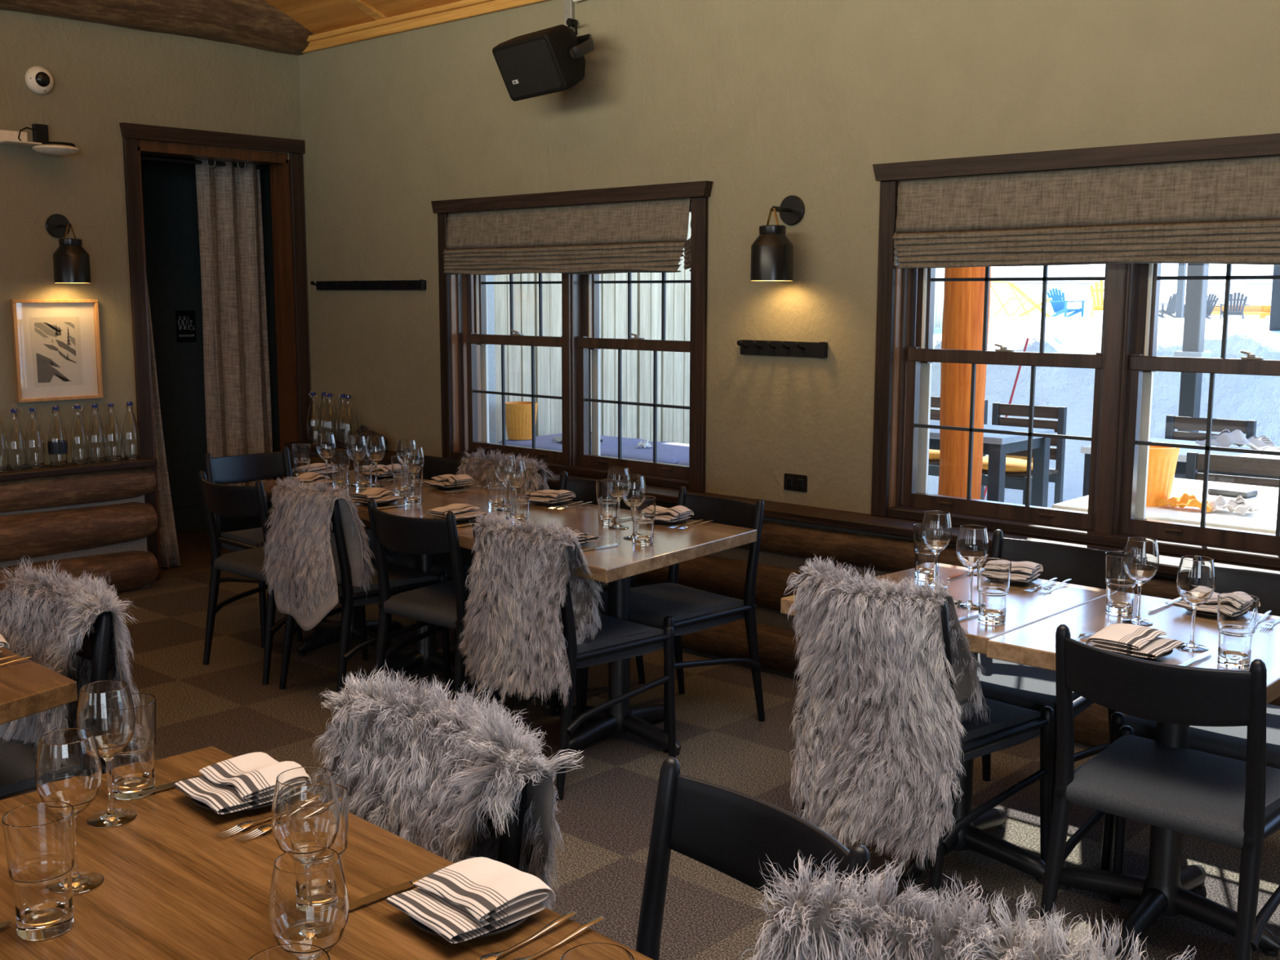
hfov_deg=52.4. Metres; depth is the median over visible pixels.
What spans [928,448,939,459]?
seat cushion
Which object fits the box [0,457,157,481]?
trim
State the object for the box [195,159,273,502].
door curtain
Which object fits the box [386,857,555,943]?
folded napkin
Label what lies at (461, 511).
folded napkin
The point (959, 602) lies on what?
folded napkin
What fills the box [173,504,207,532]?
baseboard
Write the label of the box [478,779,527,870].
dining chair
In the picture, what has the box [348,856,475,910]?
table knife
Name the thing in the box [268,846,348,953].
wine glass
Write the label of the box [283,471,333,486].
folded napkin
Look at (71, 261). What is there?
wall sconce
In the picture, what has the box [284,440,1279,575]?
trim
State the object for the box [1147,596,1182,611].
table knife
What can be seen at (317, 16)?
ceiling
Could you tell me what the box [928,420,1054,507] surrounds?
table
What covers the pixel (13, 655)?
fork
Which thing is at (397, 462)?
water glass
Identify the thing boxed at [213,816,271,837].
fork
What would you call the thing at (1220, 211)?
roman shade
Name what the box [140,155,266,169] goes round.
curtain rod
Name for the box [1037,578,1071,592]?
fork
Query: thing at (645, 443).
napkin
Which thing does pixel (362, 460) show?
water glass
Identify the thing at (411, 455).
wine glass
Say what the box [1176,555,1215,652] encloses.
wine glass
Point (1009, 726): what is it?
dining chair
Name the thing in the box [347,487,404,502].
folded napkin
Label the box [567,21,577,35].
cable
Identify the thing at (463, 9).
trim
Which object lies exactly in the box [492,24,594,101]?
loudspeaker
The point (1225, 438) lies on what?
napkin
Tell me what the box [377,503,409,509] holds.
table knife
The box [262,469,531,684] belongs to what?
dining table
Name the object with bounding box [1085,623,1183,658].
folded napkin
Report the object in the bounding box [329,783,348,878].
water glass
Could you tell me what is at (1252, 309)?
bench
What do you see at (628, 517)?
table knife
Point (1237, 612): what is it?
water glass
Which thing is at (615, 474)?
wine glass
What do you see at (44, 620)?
fur throw
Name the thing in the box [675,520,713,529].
fork
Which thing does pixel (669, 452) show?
pad
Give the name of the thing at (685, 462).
pad
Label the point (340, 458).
water glass
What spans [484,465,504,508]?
water glass
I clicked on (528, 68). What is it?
grille
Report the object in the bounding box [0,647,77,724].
dining table
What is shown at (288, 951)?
water glass
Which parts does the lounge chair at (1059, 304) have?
armrest, leg, leg, seat, leg, armrest, leg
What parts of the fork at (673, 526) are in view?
handle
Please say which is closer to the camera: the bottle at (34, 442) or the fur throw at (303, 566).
the fur throw at (303, 566)
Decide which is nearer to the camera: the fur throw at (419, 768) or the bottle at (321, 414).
the fur throw at (419, 768)
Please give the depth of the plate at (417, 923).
1.61 m
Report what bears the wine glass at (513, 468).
on the dining table at (615, 565)
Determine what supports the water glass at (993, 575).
on the dining table at (1024, 608)
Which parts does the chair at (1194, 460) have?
leg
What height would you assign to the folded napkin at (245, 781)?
0.041 m
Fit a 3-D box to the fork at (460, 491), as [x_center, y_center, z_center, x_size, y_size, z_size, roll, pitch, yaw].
[-0.687,0.038,5.300,0.021,0.008,0.198,7,11,41]
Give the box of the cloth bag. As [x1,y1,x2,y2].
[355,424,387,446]
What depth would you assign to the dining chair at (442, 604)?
4.41 m
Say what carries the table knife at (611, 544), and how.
on the dining table at (615, 565)
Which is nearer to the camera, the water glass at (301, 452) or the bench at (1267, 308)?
the water glass at (301, 452)
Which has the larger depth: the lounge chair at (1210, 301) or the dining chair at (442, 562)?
the lounge chair at (1210, 301)
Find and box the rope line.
[991,282,1272,285]
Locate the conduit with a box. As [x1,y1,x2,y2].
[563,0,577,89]
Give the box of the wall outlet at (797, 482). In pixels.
[783,473,807,492]
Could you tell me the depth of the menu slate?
4.94 m
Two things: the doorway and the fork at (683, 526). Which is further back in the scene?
the doorway
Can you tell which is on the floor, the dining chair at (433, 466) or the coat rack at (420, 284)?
the dining chair at (433, 466)
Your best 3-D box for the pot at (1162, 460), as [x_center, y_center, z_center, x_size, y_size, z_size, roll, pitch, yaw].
[1.854,-0.021,4.757,0.216,0.215,0.216,7,11,42]
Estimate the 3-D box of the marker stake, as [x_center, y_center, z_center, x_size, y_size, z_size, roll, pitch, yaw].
[2.453,-0.341,8.791,0.474,1.226,0.016,-6,10,-36]
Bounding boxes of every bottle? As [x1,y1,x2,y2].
[0,416,8,472]
[6,408,26,471]
[25,407,44,469]
[47,405,67,466]
[70,404,88,464]
[87,403,106,462]
[104,402,122,462]
[122,400,140,459]
[306,391,319,444]
[316,391,327,434]
[322,393,337,446]
[335,393,346,448]
[341,394,357,449]
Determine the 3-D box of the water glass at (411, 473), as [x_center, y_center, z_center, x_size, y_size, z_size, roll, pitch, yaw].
[-0.865,0.018,4.942,0.082,0.152,0.082,-5,9,-31]
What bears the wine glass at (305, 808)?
on the dining table at (172, 888)
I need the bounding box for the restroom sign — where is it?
[175,310,196,342]
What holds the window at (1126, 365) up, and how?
in the wall at (767, 102)
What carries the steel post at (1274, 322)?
on the ground
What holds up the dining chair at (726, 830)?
on the floor
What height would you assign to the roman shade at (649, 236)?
0.308 m
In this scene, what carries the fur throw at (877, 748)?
on the dining chair at (1009, 726)
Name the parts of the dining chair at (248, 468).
leg, seat rail, seat, backrest, leg, leg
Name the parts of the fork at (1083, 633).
handle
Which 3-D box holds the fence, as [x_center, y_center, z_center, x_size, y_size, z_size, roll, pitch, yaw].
[0.624,-1.822,11.440,0.130,3.400,9.030,7,11,42]
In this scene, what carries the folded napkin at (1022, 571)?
on the plate at (1037, 577)
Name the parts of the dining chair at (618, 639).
leg, leg, leg, seat, seat rail, leg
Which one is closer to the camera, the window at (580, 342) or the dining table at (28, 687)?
the dining table at (28, 687)
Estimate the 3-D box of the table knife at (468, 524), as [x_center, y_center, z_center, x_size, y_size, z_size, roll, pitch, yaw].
[-0.559,0.149,4.527,0.224,0.008,0.017,-8,11,-44]
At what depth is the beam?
6.61 m
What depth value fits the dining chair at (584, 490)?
5.18 m
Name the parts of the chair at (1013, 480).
leg, seat, leg, backrest, leg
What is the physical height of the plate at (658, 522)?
0.014 m
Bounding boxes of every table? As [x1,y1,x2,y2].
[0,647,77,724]
[0,746,653,959]
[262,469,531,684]
[413,500,756,757]
[780,563,1106,887]
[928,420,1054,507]
[986,594,1279,959]
[1052,477,1279,533]
[1080,437,1279,496]
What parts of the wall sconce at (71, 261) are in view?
arm, lamp shade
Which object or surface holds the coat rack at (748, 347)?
attached to the wall at (767, 102)
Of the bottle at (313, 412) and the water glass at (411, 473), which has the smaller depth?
the water glass at (411, 473)
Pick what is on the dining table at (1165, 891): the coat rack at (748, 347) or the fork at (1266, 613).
the fork at (1266, 613)
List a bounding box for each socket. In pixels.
[786,477,792,486]
[797,478,803,488]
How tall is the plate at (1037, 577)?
0.014 m
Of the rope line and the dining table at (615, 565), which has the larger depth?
the rope line
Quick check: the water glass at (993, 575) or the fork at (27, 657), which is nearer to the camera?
the fork at (27, 657)
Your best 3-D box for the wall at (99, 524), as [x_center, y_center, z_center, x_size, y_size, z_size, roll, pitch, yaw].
[-4.784,-1.419,4.103,0.385,4.675,9.060,7,11,42]
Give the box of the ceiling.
[263,0,461,34]
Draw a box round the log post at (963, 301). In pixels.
[937,266,991,499]
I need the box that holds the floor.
[0,528,1279,959]
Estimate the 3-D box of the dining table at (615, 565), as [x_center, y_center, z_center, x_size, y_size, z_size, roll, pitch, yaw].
[-0.264,0.512,4.541,1.208,0.709,0.832,7,11,42]
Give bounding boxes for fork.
[0,654,17,659]
[0,656,31,665]
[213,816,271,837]
[235,797,350,840]
[444,485,480,492]
[451,486,486,493]
[477,911,576,959]
[512,915,604,959]
[544,501,582,509]
[554,502,591,510]
[665,519,702,528]
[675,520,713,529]
[1024,577,1057,591]
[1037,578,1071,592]
[1054,630,1094,646]
[1256,610,1271,624]
[1259,616,1279,629]
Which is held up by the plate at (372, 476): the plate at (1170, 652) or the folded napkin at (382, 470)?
the folded napkin at (382, 470)
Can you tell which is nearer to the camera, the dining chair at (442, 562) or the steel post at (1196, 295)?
the dining chair at (442, 562)
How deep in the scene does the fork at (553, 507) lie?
4.87 m
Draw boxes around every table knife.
[0,920,13,929]
[150,774,203,793]
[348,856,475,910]
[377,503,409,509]
[456,523,471,527]
[582,542,619,551]
[617,516,631,520]
[947,568,977,578]
[958,611,977,620]
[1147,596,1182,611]
[1177,650,1212,666]
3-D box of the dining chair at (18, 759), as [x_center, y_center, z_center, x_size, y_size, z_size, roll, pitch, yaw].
[-1.490,0.688,2.964,0.479,0.803,0.523,7,11,42]
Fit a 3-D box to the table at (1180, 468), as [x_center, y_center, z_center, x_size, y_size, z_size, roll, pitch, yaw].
[2.934,0.230,6.442,1.300,0.750,0.660,7,11,42]
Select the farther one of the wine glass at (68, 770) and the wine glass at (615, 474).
the wine glass at (615, 474)
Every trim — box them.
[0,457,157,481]
[140,154,152,328]
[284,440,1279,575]
[302,0,550,53]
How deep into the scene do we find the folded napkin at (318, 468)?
5.71 m
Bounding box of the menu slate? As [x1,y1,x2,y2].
[1207,486,1257,498]
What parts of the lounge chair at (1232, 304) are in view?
seat, leg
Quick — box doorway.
[143,154,281,531]
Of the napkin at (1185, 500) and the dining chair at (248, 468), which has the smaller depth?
the napkin at (1185, 500)
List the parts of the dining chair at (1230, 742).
leg, seat, backrest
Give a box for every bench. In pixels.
[1211,305,1271,315]
[1258,306,1271,319]
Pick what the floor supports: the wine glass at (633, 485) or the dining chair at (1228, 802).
the dining chair at (1228, 802)
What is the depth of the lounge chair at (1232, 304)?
32.41 m
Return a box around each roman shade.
[442,198,691,275]
[893,156,1279,268]
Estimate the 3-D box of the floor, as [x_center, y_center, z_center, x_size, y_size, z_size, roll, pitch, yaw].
[-1.678,1.327,1.631,13.600,0.106,9.060,7,11,42]
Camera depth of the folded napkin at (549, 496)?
4.96 m
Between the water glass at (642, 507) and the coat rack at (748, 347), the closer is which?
the water glass at (642, 507)
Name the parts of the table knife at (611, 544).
handle, blade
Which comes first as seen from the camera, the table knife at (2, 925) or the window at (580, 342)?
the table knife at (2, 925)
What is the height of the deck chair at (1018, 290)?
0.996 m
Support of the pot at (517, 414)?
on the pad at (544, 442)
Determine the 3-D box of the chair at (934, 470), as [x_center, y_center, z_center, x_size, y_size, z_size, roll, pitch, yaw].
[1.950,-0.119,8.602,0.470,0.830,0.480,-8,11,-43]
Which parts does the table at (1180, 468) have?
leg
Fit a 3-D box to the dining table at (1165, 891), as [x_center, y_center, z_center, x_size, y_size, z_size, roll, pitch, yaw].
[1.269,0.716,3.125,0.610,0.709,0.710,7,11,42]
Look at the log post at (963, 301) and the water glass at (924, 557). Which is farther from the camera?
the log post at (963, 301)
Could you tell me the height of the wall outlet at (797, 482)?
0.068 m
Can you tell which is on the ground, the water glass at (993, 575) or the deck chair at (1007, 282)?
the deck chair at (1007, 282)
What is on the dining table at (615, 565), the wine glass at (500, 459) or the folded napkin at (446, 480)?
the wine glass at (500, 459)
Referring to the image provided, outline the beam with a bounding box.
[0,0,313,55]
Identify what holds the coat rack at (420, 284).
attached to the wall at (767, 102)
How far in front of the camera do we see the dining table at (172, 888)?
1.73 m
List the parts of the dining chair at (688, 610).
leg, leg, seat, leg, seat rail, backrest, leg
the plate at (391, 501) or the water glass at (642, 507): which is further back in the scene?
the plate at (391, 501)
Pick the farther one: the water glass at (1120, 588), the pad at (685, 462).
the pad at (685, 462)
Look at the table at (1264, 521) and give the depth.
4.62 m
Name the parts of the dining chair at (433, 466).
seat, backrest, leg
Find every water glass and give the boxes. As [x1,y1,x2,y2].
[1,800,74,941]
[111,693,155,799]
[248,943,330,959]
[291,443,311,477]
[329,448,349,488]
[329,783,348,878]
[352,450,373,488]
[391,455,404,495]
[401,463,422,506]
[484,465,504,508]
[506,479,530,524]
[595,479,617,524]
[631,495,656,546]
[913,523,941,581]
[977,557,1011,625]
[1105,551,1136,616]
[1217,592,1259,669]
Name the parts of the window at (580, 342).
casing, sash, sash, finger pull, sill, finger pull, sash, sash, finger pull, casing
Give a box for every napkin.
[0,634,9,652]
[174,751,301,814]
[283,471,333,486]
[292,462,332,474]
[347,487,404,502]
[371,464,392,476]
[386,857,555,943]
[422,474,475,487]
[426,503,486,519]
[529,489,575,503]
[551,431,603,442]
[557,527,599,543]
[635,439,653,448]
[654,505,693,522]
[909,588,962,606]
[973,560,1043,582]
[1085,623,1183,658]
[1157,493,1212,511]
[1173,591,1260,613]
[1195,428,1279,450]
[1207,495,1260,515]
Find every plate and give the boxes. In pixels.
[191,797,272,811]
[355,499,397,505]
[371,475,393,478]
[408,915,530,937]
[430,484,467,488]
[434,516,478,522]
[529,500,568,505]
[653,518,687,524]
[1009,576,1038,583]
[1102,648,1173,658]
[1185,608,1217,617]
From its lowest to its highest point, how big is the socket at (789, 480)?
0.036 m
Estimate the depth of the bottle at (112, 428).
6.52 m
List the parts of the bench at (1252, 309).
seat, backrest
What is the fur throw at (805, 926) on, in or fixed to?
on the dining chair
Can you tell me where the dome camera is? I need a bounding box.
[25,66,53,94]
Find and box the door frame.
[119,122,310,580]
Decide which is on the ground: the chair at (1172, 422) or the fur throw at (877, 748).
the chair at (1172, 422)
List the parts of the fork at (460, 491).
handle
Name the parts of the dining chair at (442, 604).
leg, backrest, seat rail, seat, leg, leg, leg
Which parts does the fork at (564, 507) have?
handle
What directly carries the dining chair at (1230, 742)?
on the floor
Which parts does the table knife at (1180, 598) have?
blade, handle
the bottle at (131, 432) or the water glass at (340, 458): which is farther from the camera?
the bottle at (131, 432)
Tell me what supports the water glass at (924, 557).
on the dining table at (1024, 608)
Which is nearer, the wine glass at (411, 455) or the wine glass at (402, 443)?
the wine glass at (411, 455)
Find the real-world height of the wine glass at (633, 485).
0.208 m
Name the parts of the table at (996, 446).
leg, leg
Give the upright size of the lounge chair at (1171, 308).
0.780 m
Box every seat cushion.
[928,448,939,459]
[982,454,1033,472]
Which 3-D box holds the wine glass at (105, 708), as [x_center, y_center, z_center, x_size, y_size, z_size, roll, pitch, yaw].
[-0.803,0.412,1.963,0.082,0.208,0.082,-3,9,-22]
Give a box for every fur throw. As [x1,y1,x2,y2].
[0,555,138,772]
[262,475,377,631]
[311,662,583,910]
[455,447,554,493]
[458,510,604,707]
[741,850,1196,959]
[783,555,990,870]
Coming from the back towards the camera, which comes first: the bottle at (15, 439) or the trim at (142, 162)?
the trim at (142, 162)
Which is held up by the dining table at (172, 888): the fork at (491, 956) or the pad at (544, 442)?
the fork at (491, 956)
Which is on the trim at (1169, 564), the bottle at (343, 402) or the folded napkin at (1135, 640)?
the bottle at (343, 402)
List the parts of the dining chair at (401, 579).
leg, backrest, leg, leg, seat, seat rail, leg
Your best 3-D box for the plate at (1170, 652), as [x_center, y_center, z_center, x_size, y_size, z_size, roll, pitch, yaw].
[1.107,0.380,2.913,0.161,0.014,0.161,7,11,42]
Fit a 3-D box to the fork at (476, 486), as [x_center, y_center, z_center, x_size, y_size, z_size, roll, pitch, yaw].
[-0.721,0.036,5.312,0.021,0.008,0.198,7,11,40]
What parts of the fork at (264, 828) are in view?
handle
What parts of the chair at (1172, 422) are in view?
leg, leg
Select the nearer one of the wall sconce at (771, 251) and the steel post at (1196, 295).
the wall sconce at (771, 251)
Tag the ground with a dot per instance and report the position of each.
(1236, 397)
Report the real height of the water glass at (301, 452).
0.152 m
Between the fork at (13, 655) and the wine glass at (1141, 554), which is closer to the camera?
the fork at (13, 655)
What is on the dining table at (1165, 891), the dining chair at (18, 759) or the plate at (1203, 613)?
the plate at (1203, 613)
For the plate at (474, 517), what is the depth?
4.57 m
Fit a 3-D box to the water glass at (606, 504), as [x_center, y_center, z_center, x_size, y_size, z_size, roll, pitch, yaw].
[-0.113,0.077,4.536,0.082,0.152,0.082,-5,10,-33]
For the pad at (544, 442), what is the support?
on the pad
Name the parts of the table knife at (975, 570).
blade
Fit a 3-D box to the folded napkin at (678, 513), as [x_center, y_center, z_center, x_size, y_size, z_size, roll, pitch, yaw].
[0.088,0.113,4.585,0.151,0.041,0.167,6,10,34]
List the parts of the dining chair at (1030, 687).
leg, seat, leg, backrest, seat rail, leg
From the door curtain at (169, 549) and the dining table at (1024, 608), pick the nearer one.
the dining table at (1024, 608)
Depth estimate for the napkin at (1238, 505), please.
4.54 m
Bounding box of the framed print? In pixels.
[9,299,103,402]
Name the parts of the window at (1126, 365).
casing, finger pull, sash, sash, finger pull, sill, sash, finger pull, sash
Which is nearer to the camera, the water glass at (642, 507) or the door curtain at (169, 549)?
the water glass at (642, 507)
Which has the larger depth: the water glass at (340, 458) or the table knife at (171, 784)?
the water glass at (340, 458)
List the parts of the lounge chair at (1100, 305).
leg, seat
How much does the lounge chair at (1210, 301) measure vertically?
0.780 m
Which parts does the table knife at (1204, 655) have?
handle, blade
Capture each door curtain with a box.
[146,275,180,567]
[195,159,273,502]
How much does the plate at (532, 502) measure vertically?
0.014 m
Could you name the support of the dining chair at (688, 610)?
on the floor
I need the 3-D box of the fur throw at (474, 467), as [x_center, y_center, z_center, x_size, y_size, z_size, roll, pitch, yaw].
[-0.587,0.126,5.503,0.598,0.532,0.287,7,11,42]
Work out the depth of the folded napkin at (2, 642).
2.85 m
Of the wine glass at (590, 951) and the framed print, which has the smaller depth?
the wine glass at (590, 951)
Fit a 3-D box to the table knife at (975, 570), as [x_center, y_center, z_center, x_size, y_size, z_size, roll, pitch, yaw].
[0.944,0.265,3.737,0.224,0.008,0.017,-8,11,-44]
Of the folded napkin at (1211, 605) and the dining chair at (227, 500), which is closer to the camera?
the folded napkin at (1211, 605)
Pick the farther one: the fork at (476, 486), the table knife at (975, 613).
the fork at (476, 486)
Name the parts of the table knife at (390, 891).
blade, handle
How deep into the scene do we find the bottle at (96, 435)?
6.46 m
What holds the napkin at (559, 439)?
on the pad at (544, 442)
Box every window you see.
[431,180,713,492]
[871,133,1279,568]
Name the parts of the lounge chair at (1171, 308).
seat, leg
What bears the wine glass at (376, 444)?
on the dining table at (426, 654)
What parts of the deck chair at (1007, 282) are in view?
long leg, short leg, long leg, short leg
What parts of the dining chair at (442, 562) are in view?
leg, seat, leg, seat rail, leg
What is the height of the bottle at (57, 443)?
0.295 m
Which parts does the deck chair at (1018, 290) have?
short leg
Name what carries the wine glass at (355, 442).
on the dining table at (426, 654)
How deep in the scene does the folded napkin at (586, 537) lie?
4.15 m
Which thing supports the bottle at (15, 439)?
on the trim at (70, 468)
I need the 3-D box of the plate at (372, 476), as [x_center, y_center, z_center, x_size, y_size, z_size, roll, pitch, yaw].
[-1.133,-0.020,5.700,0.161,0.014,0.161,7,11,42]
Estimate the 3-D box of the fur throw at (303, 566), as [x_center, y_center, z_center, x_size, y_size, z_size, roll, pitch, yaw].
[-1.188,0.254,4.744,0.487,0.557,0.258,8,11,43]
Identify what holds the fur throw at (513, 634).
on the dining chair at (618, 639)
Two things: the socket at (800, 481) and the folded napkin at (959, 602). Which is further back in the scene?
the socket at (800, 481)
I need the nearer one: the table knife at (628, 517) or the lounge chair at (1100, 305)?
the table knife at (628, 517)
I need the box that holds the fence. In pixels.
[487,212,944,444]
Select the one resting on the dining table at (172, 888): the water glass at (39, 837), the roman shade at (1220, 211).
the water glass at (39, 837)
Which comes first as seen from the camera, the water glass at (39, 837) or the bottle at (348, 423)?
the water glass at (39, 837)
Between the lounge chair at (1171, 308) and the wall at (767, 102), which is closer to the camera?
the wall at (767, 102)
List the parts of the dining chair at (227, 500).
leg, backrest, seat, leg, leg, leg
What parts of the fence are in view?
panel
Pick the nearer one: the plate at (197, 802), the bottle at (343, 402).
the plate at (197, 802)
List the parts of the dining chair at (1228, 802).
leg, leg, backrest, seat rail, seat, leg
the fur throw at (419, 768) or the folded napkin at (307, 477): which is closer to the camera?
the fur throw at (419, 768)
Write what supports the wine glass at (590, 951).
on the dining table at (172, 888)
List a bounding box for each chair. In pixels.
[0,611,111,799]
[198,470,368,684]
[204,445,293,648]
[276,482,451,714]
[320,455,464,622]
[367,498,556,716]
[384,470,539,657]
[471,519,675,800]
[474,471,645,713]
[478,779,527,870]
[583,485,764,752]
[635,756,871,959]
[800,601,1053,910]
[927,396,987,500]
[977,528,1125,820]
[981,402,1066,505]
[991,280,1031,316]
[1009,282,1052,316]
[1039,624,1279,959]
[1046,288,1087,316]
[1084,280,1104,316]
[1100,565,1279,871]
[1158,293,1176,318]
[1164,415,1256,440]
[1183,293,1220,319]
[1185,451,1279,487]
[1217,292,1250,319]
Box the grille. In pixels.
[494,39,561,97]
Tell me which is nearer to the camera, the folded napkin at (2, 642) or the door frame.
the folded napkin at (2, 642)
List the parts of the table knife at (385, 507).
handle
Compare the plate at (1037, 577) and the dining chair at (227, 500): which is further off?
the dining chair at (227, 500)
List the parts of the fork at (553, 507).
handle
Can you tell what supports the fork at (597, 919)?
on the dining table at (172, 888)
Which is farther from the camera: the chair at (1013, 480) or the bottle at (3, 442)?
the chair at (1013, 480)
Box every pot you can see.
[505,401,537,439]
[1146,445,1179,506]
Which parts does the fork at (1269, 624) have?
handle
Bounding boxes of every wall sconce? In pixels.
[45,213,91,283]
[750,195,804,280]
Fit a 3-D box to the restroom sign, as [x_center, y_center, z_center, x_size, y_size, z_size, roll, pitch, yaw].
[-2.857,-0.967,8.181,0.008,0.200,0.134,7,11,42]
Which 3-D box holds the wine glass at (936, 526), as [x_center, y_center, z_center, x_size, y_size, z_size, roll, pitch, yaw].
[0.808,0.191,3.550,0.082,0.208,0.082,4,9,26]
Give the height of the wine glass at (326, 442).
0.208 m
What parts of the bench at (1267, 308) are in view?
seat, backrest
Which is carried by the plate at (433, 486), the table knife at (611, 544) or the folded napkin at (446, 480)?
the folded napkin at (446, 480)
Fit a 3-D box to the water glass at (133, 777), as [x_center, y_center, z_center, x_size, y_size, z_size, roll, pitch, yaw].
[-0.810,0.425,2.070,0.082,0.152,0.082,-2,8,-17]
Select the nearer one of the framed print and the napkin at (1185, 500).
the napkin at (1185, 500)
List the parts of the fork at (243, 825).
handle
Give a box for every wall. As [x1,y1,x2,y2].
[0,9,301,600]
[288,0,1279,748]
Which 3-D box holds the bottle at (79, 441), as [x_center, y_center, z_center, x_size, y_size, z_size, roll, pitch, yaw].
[-2.772,-0.226,6.422,0.087,0.295,0.087,-4,9,-26]
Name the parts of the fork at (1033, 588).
handle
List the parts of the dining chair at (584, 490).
leg, leg, backrest, seat, seat rail, leg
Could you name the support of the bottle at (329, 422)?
on the trim at (1169, 564)
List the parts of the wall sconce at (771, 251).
lamp shade, arm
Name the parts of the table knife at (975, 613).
handle, blade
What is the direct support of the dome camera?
attached to the wall at (99, 524)
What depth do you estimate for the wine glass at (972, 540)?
3.30 m
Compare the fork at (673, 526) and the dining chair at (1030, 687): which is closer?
the dining chair at (1030, 687)
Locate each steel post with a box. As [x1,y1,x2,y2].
[1173,263,1211,479]
[1174,263,1186,318]
[1269,264,1279,330]
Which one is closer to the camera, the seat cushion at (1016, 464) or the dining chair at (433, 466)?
the dining chair at (433, 466)
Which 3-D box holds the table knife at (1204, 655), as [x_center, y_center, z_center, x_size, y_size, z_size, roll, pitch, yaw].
[1.200,0.394,2.830,0.224,0.008,0.017,-8,11,-44]
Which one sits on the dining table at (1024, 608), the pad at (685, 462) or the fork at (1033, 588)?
the fork at (1033, 588)
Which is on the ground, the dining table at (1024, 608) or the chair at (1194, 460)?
the chair at (1194, 460)
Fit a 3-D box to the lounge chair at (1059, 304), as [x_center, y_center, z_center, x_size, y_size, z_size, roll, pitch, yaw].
[12.144,-5.018,37.334,0.800,0.975,1.080,-3,9,-23]
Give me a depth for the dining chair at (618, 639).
4.05 m
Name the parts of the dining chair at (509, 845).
backrest, leg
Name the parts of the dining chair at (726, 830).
leg, backrest, leg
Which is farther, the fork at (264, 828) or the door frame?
the door frame
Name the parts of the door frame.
casing, casing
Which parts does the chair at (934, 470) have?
seat, backrest, leg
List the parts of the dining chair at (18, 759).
seat, seat rail, backrest, leg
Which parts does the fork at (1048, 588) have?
handle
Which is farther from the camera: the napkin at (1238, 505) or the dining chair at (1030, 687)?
the napkin at (1238, 505)
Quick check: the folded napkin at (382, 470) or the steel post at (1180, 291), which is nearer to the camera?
the folded napkin at (382, 470)
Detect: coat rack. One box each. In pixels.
[310,279,426,289]
[737,339,827,358]
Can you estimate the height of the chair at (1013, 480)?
0.830 m
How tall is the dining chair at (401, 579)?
0.803 m
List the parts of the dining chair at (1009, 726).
leg, leg, seat, seat rail, leg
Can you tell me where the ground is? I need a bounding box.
[927,263,1279,507]
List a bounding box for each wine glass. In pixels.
[35,728,103,894]
[76,680,137,827]
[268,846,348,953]
[271,766,340,853]
[315,433,336,484]
[346,435,365,486]
[365,435,385,487]
[396,439,416,455]
[402,446,424,500]
[493,453,515,511]
[502,458,526,519]
[560,942,634,959]
[606,466,629,529]
[621,474,646,539]
[920,510,951,590]
[955,524,988,609]
[1122,536,1159,626]
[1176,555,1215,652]
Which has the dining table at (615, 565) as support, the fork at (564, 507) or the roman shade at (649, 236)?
the fork at (564, 507)
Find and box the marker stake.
[983,337,1029,500]
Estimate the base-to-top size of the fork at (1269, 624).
0.008 m
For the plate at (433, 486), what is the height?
0.014 m
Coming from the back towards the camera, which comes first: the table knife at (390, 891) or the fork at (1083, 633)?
the fork at (1083, 633)
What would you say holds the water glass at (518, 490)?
on the dining table at (615, 565)
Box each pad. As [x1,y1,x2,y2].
[498,433,644,450]
[591,441,688,464]
[677,458,688,466]
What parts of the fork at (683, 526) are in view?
handle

